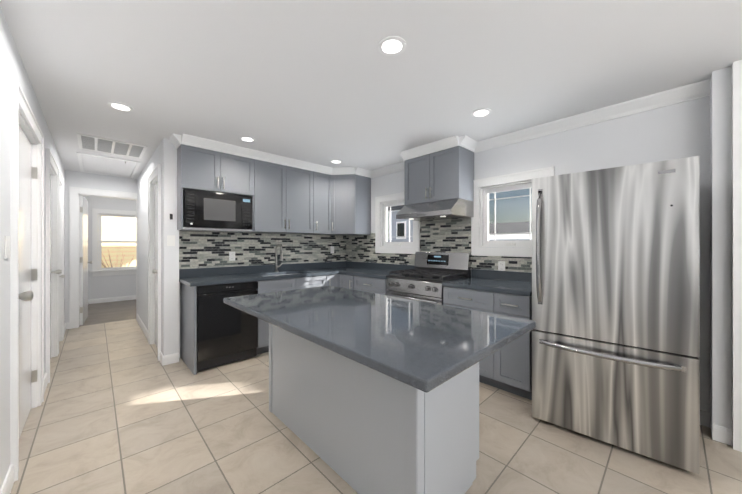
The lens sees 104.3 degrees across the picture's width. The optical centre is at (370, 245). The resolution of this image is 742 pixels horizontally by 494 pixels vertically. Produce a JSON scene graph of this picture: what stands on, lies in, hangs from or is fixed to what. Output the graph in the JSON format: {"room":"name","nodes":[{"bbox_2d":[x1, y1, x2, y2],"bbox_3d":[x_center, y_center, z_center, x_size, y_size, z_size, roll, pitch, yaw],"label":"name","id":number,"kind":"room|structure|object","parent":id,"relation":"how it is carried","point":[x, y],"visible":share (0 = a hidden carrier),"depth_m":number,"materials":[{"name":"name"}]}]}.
{"room":"kitchen","nodes":[
{"label":"kitchen","id":0,"kind":"room"},
{"bbox_2d":[79,299,135,325],"bbox_3d":[-5.080,1.321,5.811,4.000,0.080,2.470,0,0,-44],"label":"floor","id":1,"kind":"structure","parent":0,"point":[105,312],"depth_m":5.50,"materials":[{"name":"carpet"}]},
{"bbox_2d":[0,7,741,489],"bbox_3d":[-1.389,0.065,2.624,4.920,2.430,12.180,0,0,-44],"label":"wall","id":2,"kind":"structure","parent":0,"point":[706,131],"depth_m":2.09,"materials":[{"name":"white paint"}]},
{"bbox_2d":[4,236,10,258],"bbox_3d":[-1.877,0.009,1.492,0.008,0.115,0.115,0,0,-44],"label":"light switch","id":3,"kind":"object","parent":2,"relation":"attached to","point":[7,246],"visible":0.93,"depth_m":1.48,"materials":[{"name":"white plastic"}]},
{"bbox_2d":[19,125,37,437],"bbox_3d":[-2.333,0.238,1.958,0.127,2.067,0.914,0,0,-44],"label":"hall door","id":4,"kind":"structure","parent":2,"relation":"in","point":[27,275],"depth_m":2.04,"materials":[{"name":"painted wood"},{"name":"brushed nickel"}]},
{"bbox_2d":[50,174,61,358],"bbox_3d":[-3.353,0.238,3.018,0.120,2.067,0.784,0,0,-44],"label":"hall door","id":5,"kind":"structure","parent":2,"relation":"in","point":[58,271],"depth_m":3.23,"materials":[{"name":"white wood"}]},
{"bbox_2d":[80,195,91,324],"bbox_3d":[-4.820,0.239,4.879,0.152,2.067,0.713,0,0,-44],"label":"door","id":6,"kind":"structure","parent":2,"relation":"in","point":[84,262],"depth_m":4.68,"materials":[{"name":"white wood"}]},
{"bbox_2d":[98,213,135,270],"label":"room window","id":7,"kind":"structure","parent":2,"relation":"in","point":[100,246],"depth_m":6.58,"materials":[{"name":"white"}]},
{"bbox_2d":[152,181,157,347],"bbox_3d":[-2.619,0.239,3.510,0.120,2.067,0.610,0,0,-44],"label":"hall door","id":8,"kind":"structure","parent":2,"relation":"in","point":[155,271],"depth_m":3.63,"materials":[{"name":"white wood"}]},
{"bbox_2d":[167,235,174,245],"bbox_3d":[-2.164,-0.050,3.122,0.072,0.115,0.008,0,0,-44],"label":"light switch","id":9,"kind":"object","parent":2,"relation":"attached to","point":[170,240],"visible":1,"depth_m":3.12,"materials":[{"name":"white plastic"}]},
{"bbox_2d":[177,144,256,195],"bbox_3d":[-1.822,-0.837,3.397,0.765,0.465,0.339,0,0,-44],"label":"upper cabinet","id":10,"kind":"object","parent":2,"relation":"attached to","point":[200,169],"depth_m":3.24,"materials":[{"name":"grey wood"}]},
{"bbox_2d":[183,189,251,229],"bbox_3d":[-1.797,-0.394,3.372,0.705,0.399,0.308,0,0,-44],"label":"microwave","id":11,"kind":"object","parent":10,"relation":"attached to","point":[204,209],"visible":0.96,"depth_m":3.23,"materials":[{"name":"black metal"}]},
{"bbox_2d":[179,230,346,268],"bbox_3d":[-1.320,0.039,4.110,2.430,0.458,0.009,0,0,-44],"label":"backsplash","id":12,"kind":"structure","parent":2,"relation":"attached to","point":[202,249],"depth_m":3.86,"materials":[{"name":"tile"}]},
{"bbox_2d":[229,252,234,260],"bbox_3d":[-1.766,0.137,3.672,0.072,0.115,0.008,0,0,-44],"label":"electrical outlet","id":13,"kind":"object","parent":12,"relation":"attached to","point":[231,256],"visible":1,"depth_m":3.67,"materials":[{"name":"white plastic"}]},
{"bbox_2d":[179,261,346,275],"bbox_3d":[-1.305,0.321,4.112,2.453,0.100,0.022,0,0,-44],"label":"backsplash","id":14,"kind":"structure","parent":2,"relation":"attached to","point":[339,264],"depth_m":3.87,"materials":[{"name":"grey stone"}]},
{"bbox_2d":[237,160,308,233],"bbox_3d":[-1.242,-0.620,3.953,0.955,0.900,0.339,0,0,-44],"label":"upper cabinet","id":15,"kind":"object","parent":2,"relation":"attached to","point":[289,200],"depth_m":3.79,"materials":[{"name":"grey wood"}]},
{"bbox_2d":[309,171,328,234],"bbox_3d":[-0.817,-0.620,4.333,0.411,0.900,0.378,0,0,-44],"label":"upper cabinet","id":16,"kind":"object","parent":2,"relation":"attached to","point":[318,182],"depth_m":4.19,"materials":[{"name":"grey wood"}]},
{"bbox_2d":[329,173,370,235],"bbox_3d":[-0.430,-0.620,4.531,0.609,0.900,0.627,0,0,-44],"label":"upper cabinet","id":17,"kind":"object","parent":2,"relation":"attached to","point":[349,194],"depth_m":4.33,"materials":[{"name":"grey wood"}]},
{"bbox_2d":[0,78,731,493],"bbox_3d":[-1.315,0.065,2.973,11.960,2.430,4.072,0,0,41],"label":"trim","id":18,"kind":"structure","parent":2,"relation":"attached to","point":[22,114],"depth_m":2.98,"materials":[{"name":"white wood"}]},
{"bbox_2d":[381,199,413,246],"bbox_3d":[0.419,-0.312,4.191,0.140,0.671,0.636,0,0,-44],"label":"kitchen window","id":19,"kind":"structure","parent":2,"relation":"in","point":[384,224],"depth_m":4.31,"materials":[{"name":"white"}]},
{"bbox_2d":[404,146,473,204],"bbox_3d":[0.798,-0.785,3.445,0.338,0.570,0.750,0,0,-44],"label":"upper cabinet","id":20,"kind":"object","parent":2,"relation":"attached to","point":[447,174],"depth_m":3.25,"materials":[{"name":"grey wood"}]},
{"bbox_2d":[396,198,473,220],"bbox_3d":[0.740,-0.405,3.390,0.498,0.186,0.746,0,0,-44],"label":"range hood","id":21,"kind":"object","parent":20,"relation":"attached to","point":[448,209],"visible":0.98,"depth_m":3.20,"materials":[{"name":"silver metal"}]},
{"bbox_2d":[347,261,531,283],"bbox_3d":[0.646,0.320,3.833,0.021,0.100,3.080,0,0,-44],"label":"backsplash","id":22,"kind":"structure","parent":2,"relation":"attached to","point":[479,274],"depth_m":3.20,"materials":[{"name":"grey stone"}]},
{"bbox_2d":[347,218,531,271],"bbox_3d":[0.929,-0.036,3.550,0.009,0.608,3.930,0,0,-44],"label":"backsplash","id":23,"kind":"structure","parent":2,"relation":"attached to","point":[447,235],"depth_m":3.61,"materials":[{"name":"tile"}]},
{"bbox_2d":[498,261,504,270],"bbox_3d":[1.387,0.227,3.062,0.008,0.115,0.072,0,0,-44],"label":"outlet","id":24,"kind":"object","parent":23,"relation":"attached to","point":[501,265],"visible":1,"depth_m":3.06,"materials":[{"name":"white plastic"}]},
{"bbox_2d":[480,180,531,247],"bbox_3d":[1.499,-0.313,3.064,0.140,0.671,0.636,0,0,-44],"label":"kitchen window","id":25,"kind":"structure","parent":2,"relation":"in","point":[485,192],"depth_m":3.15,"materials":[{"name":"white"}]},
{"bbox_2d":[0,0,741,178],"bbox_3d":[-1.389,-1.200,2.624,4.920,0.100,12.180,0,0,-44],"label":"ceiling","id":26,"kind":"structure","parent":0,"point":[323,82],"depth_m":1.84,"materials":[{"name":"white paint"}]},
{"bbox_2d":[77,152,140,177],"bbox_3d":[-3.820,-1.134,4.208,0.620,0.029,1.250,0,0,-44],"label":"attic hatch","id":27,"kind":"object","parent":26,"relation":"attached to","point":[99,164],"visible":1,"depth_m":4.13,"materials":[{"name":"white"}]},
{"bbox_2d":[77,133,147,158],"bbox_3d":[-3.013,-1.143,3.368,0.575,0.011,0.620,0,0,-44],"label":"ceiling vent","id":28,"kind":"object","parent":26,"relation":"in","point":[100,144],"visible":1,"depth_m":3.33,"materials":[{"name":"white metal"}]},
{"bbox_2d":[107,102,133,111],"bbox_3d":[-2.073,-1.146,2.390,0.164,0.006,0.164,0,0,-44],"label":"recessed light","id":29,"kind":"object","parent":26,"relation":"in","point":[120,106],"visible":0.96,"depth_m":2.37,"materials":[{"name":"white plastic"}]},
{"bbox_2d":[239,136,255,141],"bbox_3d":[-1.334,-1.146,3.115,0.164,0.006,0.164,0,0,-44],"label":"recessed light","id":30,"kind":"object","parent":26,"relation":"in","point":[246,139],"visible":0.98,"depth_m":3.11,"materials":[{"name":"white plastic"}]},
{"bbox_2d":[330,160,341,163],"bbox_3d":[-0.478,-1.146,3.950,0.164,0.006,0.164,0,0,-44],"label":"recessed light","id":31,"kind":"object","parent":26,"relation":"in","point":[336,161],"visible":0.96,"depth_m":3.93,"materials":[{"name":"white plastic"}]},
{"bbox_2d":[378,36,405,55],"bbox_3d":[0.120,-1.147,1.662,0.164,0.006,0.164,0,0,-44],"label":"recessed light","id":32,"kind":"object","parent":26,"relation":"in","point":[391,45],"visible":1,"depth_m":1.65,"materials":[{"name":"white plastic"}]},
{"bbox_2d":[471,108,490,117],"bbox_3d":[0.955,-1.146,2.497,0.164,0.006,0.164,0,0,-44],"label":"recessed light","id":33,"kind":"object","parent":26,"relation":"in","point":[481,112],"visible":1,"depth_m":2.48,"materials":[{"name":"white plastic"}]},
{"bbox_2d":[10,319,741,493],"bbox_3d":[-0.109,1.320,2.140,3.740,0.080,9.710,0,0,-44],"label":"floor","id":34,"kind":"structure","parent":0,"point":[121,409],"depth_m":1.85,"materials":[{"name":"beige tile"}]},
{"bbox_2d":[197,281,257,371],"bbox_3d":[-1.703,0.846,3.279,0.601,0.869,0.620,0,0,-44],"label":"dishwasher","id":35,"kind":"object","parent":34,"relation":"on","point":[226,333],"visible":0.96,"depth_m":3.03,"materials":[{"name":"black metal"}]},
{"bbox_2d":[251,272,322,354],"bbox_3d":[-1.140,0.843,3.856,0.996,0.874,0.616,0,0,-44],"label":"base cabinet","id":36,"kind":"object","parent":34,"relation":"on","point":[287,280],"depth_m":3.47,"materials":[{"name":"grey wood"}]},
{"bbox_2d":[179,268,354,287],"bbox_3d":[-1.097,0.388,3.894,2.453,0.035,0.623,0,0,-44],"label":"countertop","id":37,"kind":"structure","parent":36,"relation":"on","point":[191,281],"depth_m":3.39,"materials":[{"name":"grey stone"}]},
{"bbox_2d":[323,272,342,287],"bbox_3d":[-0.737,0.844,4.210,0.304,0.874,0.663,0,0,-44],"label":"base cabinet","id":38,"kind":"object","parent":34,"relation":"on","point":[335,279],"depth_m":4.04,"materials":[{"name":"grey wood"}]},
{"bbox_2d":[343,276,350,288],"bbox_3d":[-0.437,0.844,4.498,0.664,0.874,0.663,0,0,-44],"label":"base cabinet","id":39,"kind":"object","parent":34,"relation":"on","point":[346,279],"depth_m":3.99,"materials":[{"name":"grey wood"}]},
{"bbox_2d":[351,276,386,294],"bbox_3d":[0.171,0.843,3.897,0.617,0.874,0.650,0,0,-44],"label":"base cabinet","id":40,"kind":"object","parent":34,"relation":"on","point":[371,284],"depth_m":3.65,"materials":[{"name":"grey wood"}]},
{"bbox_2d":[343,268,399,279],"bbox_3d":[0.089,0.388,3.979,0.622,0.035,0.896,0,0,-44],"label":"countertop","id":41,"kind":"structure","parent":40,"relation":"on","point":[358,271],"depth_m":3.94,"materials":[{"name":"grey stone"}]},
{"bbox_2d":[269,326,478,493],"bbox_3d":[-0.083,0.843,1.929,0.598,0.874,1.430,0,0,-44],"label":"kitchen island","id":42,"kind":"object","parent":34,"relation":"on","point":[371,393],"depth_m":1.48,"materials":[{"name":"painted wood"},{"name":"dark quartz"}]},
{"bbox_2d":[223,286,534,393],"bbox_3d":[-0.116,0.387,1.721,0.910,0.035,1.724,0,0,-44],"label":"island countertop","id":43,"kind":"structure","parent":42,"relation":"on","point":[422,346],"depth_m":1.30,"materials":[{"name":"grey stone"}]},
{"bbox_2d":[385,252,470,304],"bbox_3d":[0.644,0.682,3.353,0.671,1.195,0.758,0,0,-44],"label":"gas range","id":44,"kind":"object","parent":34,"relation":"on","point":[427,276],"visible":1,"depth_m":3.29,"materials":[{"name":"silver metal"}]},
{"bbox_2d":[442,284,482,382],"bbox_3d":[1.137,0.843,2.889,0.617,0.874,0.562,0,0,-44],"label":"base cabinet","id":45,"kind":"object","parent":34,"relation":"on","point":[465,298],"depth_m":2.71,"materials":[{"name":"grey wood"}]},
{"bbox_2d":[483,288,532,399],"bbox_3d":[1.373,0.843,2.643,0.617,0.874,0.347,0,0,-44],"label":"base cabinet","id":46,"kind":"object","parent":34,"relation":"on","point":[507,367],"depth_m":2.42,"materials":[{"name":"grey wood"}]},
{"bbox_2d":[443,276,531,295],"bbox_3d":[1.215,0.388,2.804,0.622,0.035,0.807,0,0,-44],"label":"countertop","id":47,"kind":"structure","parent":46,"relation":"on","point":[495,285],"depth_m":2.73,"materials":[{"name":"grey stone"}]},
{"bbox_2d":[532,156,699,474],"bbox_3d":[1.693,0.392,2.080,0.812,1.775,0.819,0,0,41],"label":"refrigerator","id":48,"kind":"object","parent":34,"relation":"on","point":[615,314],"visible":0.98,"depth_m":1.77,"materials":[{"name":"silver metal"}]},
{"label":"outside","id":49,"kind":"structure","parent":0,"visible":0},
{"bbox_2d":[388,205,412,241],"bbox_3d":[1.251,1.482,10.623,7.200,7.600,9.800,0,0,-44],"label":"house","id":50,"kind":"structure","parent":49,"point":[397,226],"depth_m":11.81,"materials":[{"name":"grey"}]},
{"bbox_2d":[486,221,531,247],"bbox_3d":[5.145,2.272,8.537,6.260,6.020,4.800,0,0,-44],"label":"roof","id":51,"kind":"structure","parent":50,"relation":"on","point":[512,228],"depth_m":7.02,"materials":[{"name":"grey"}]}
]}

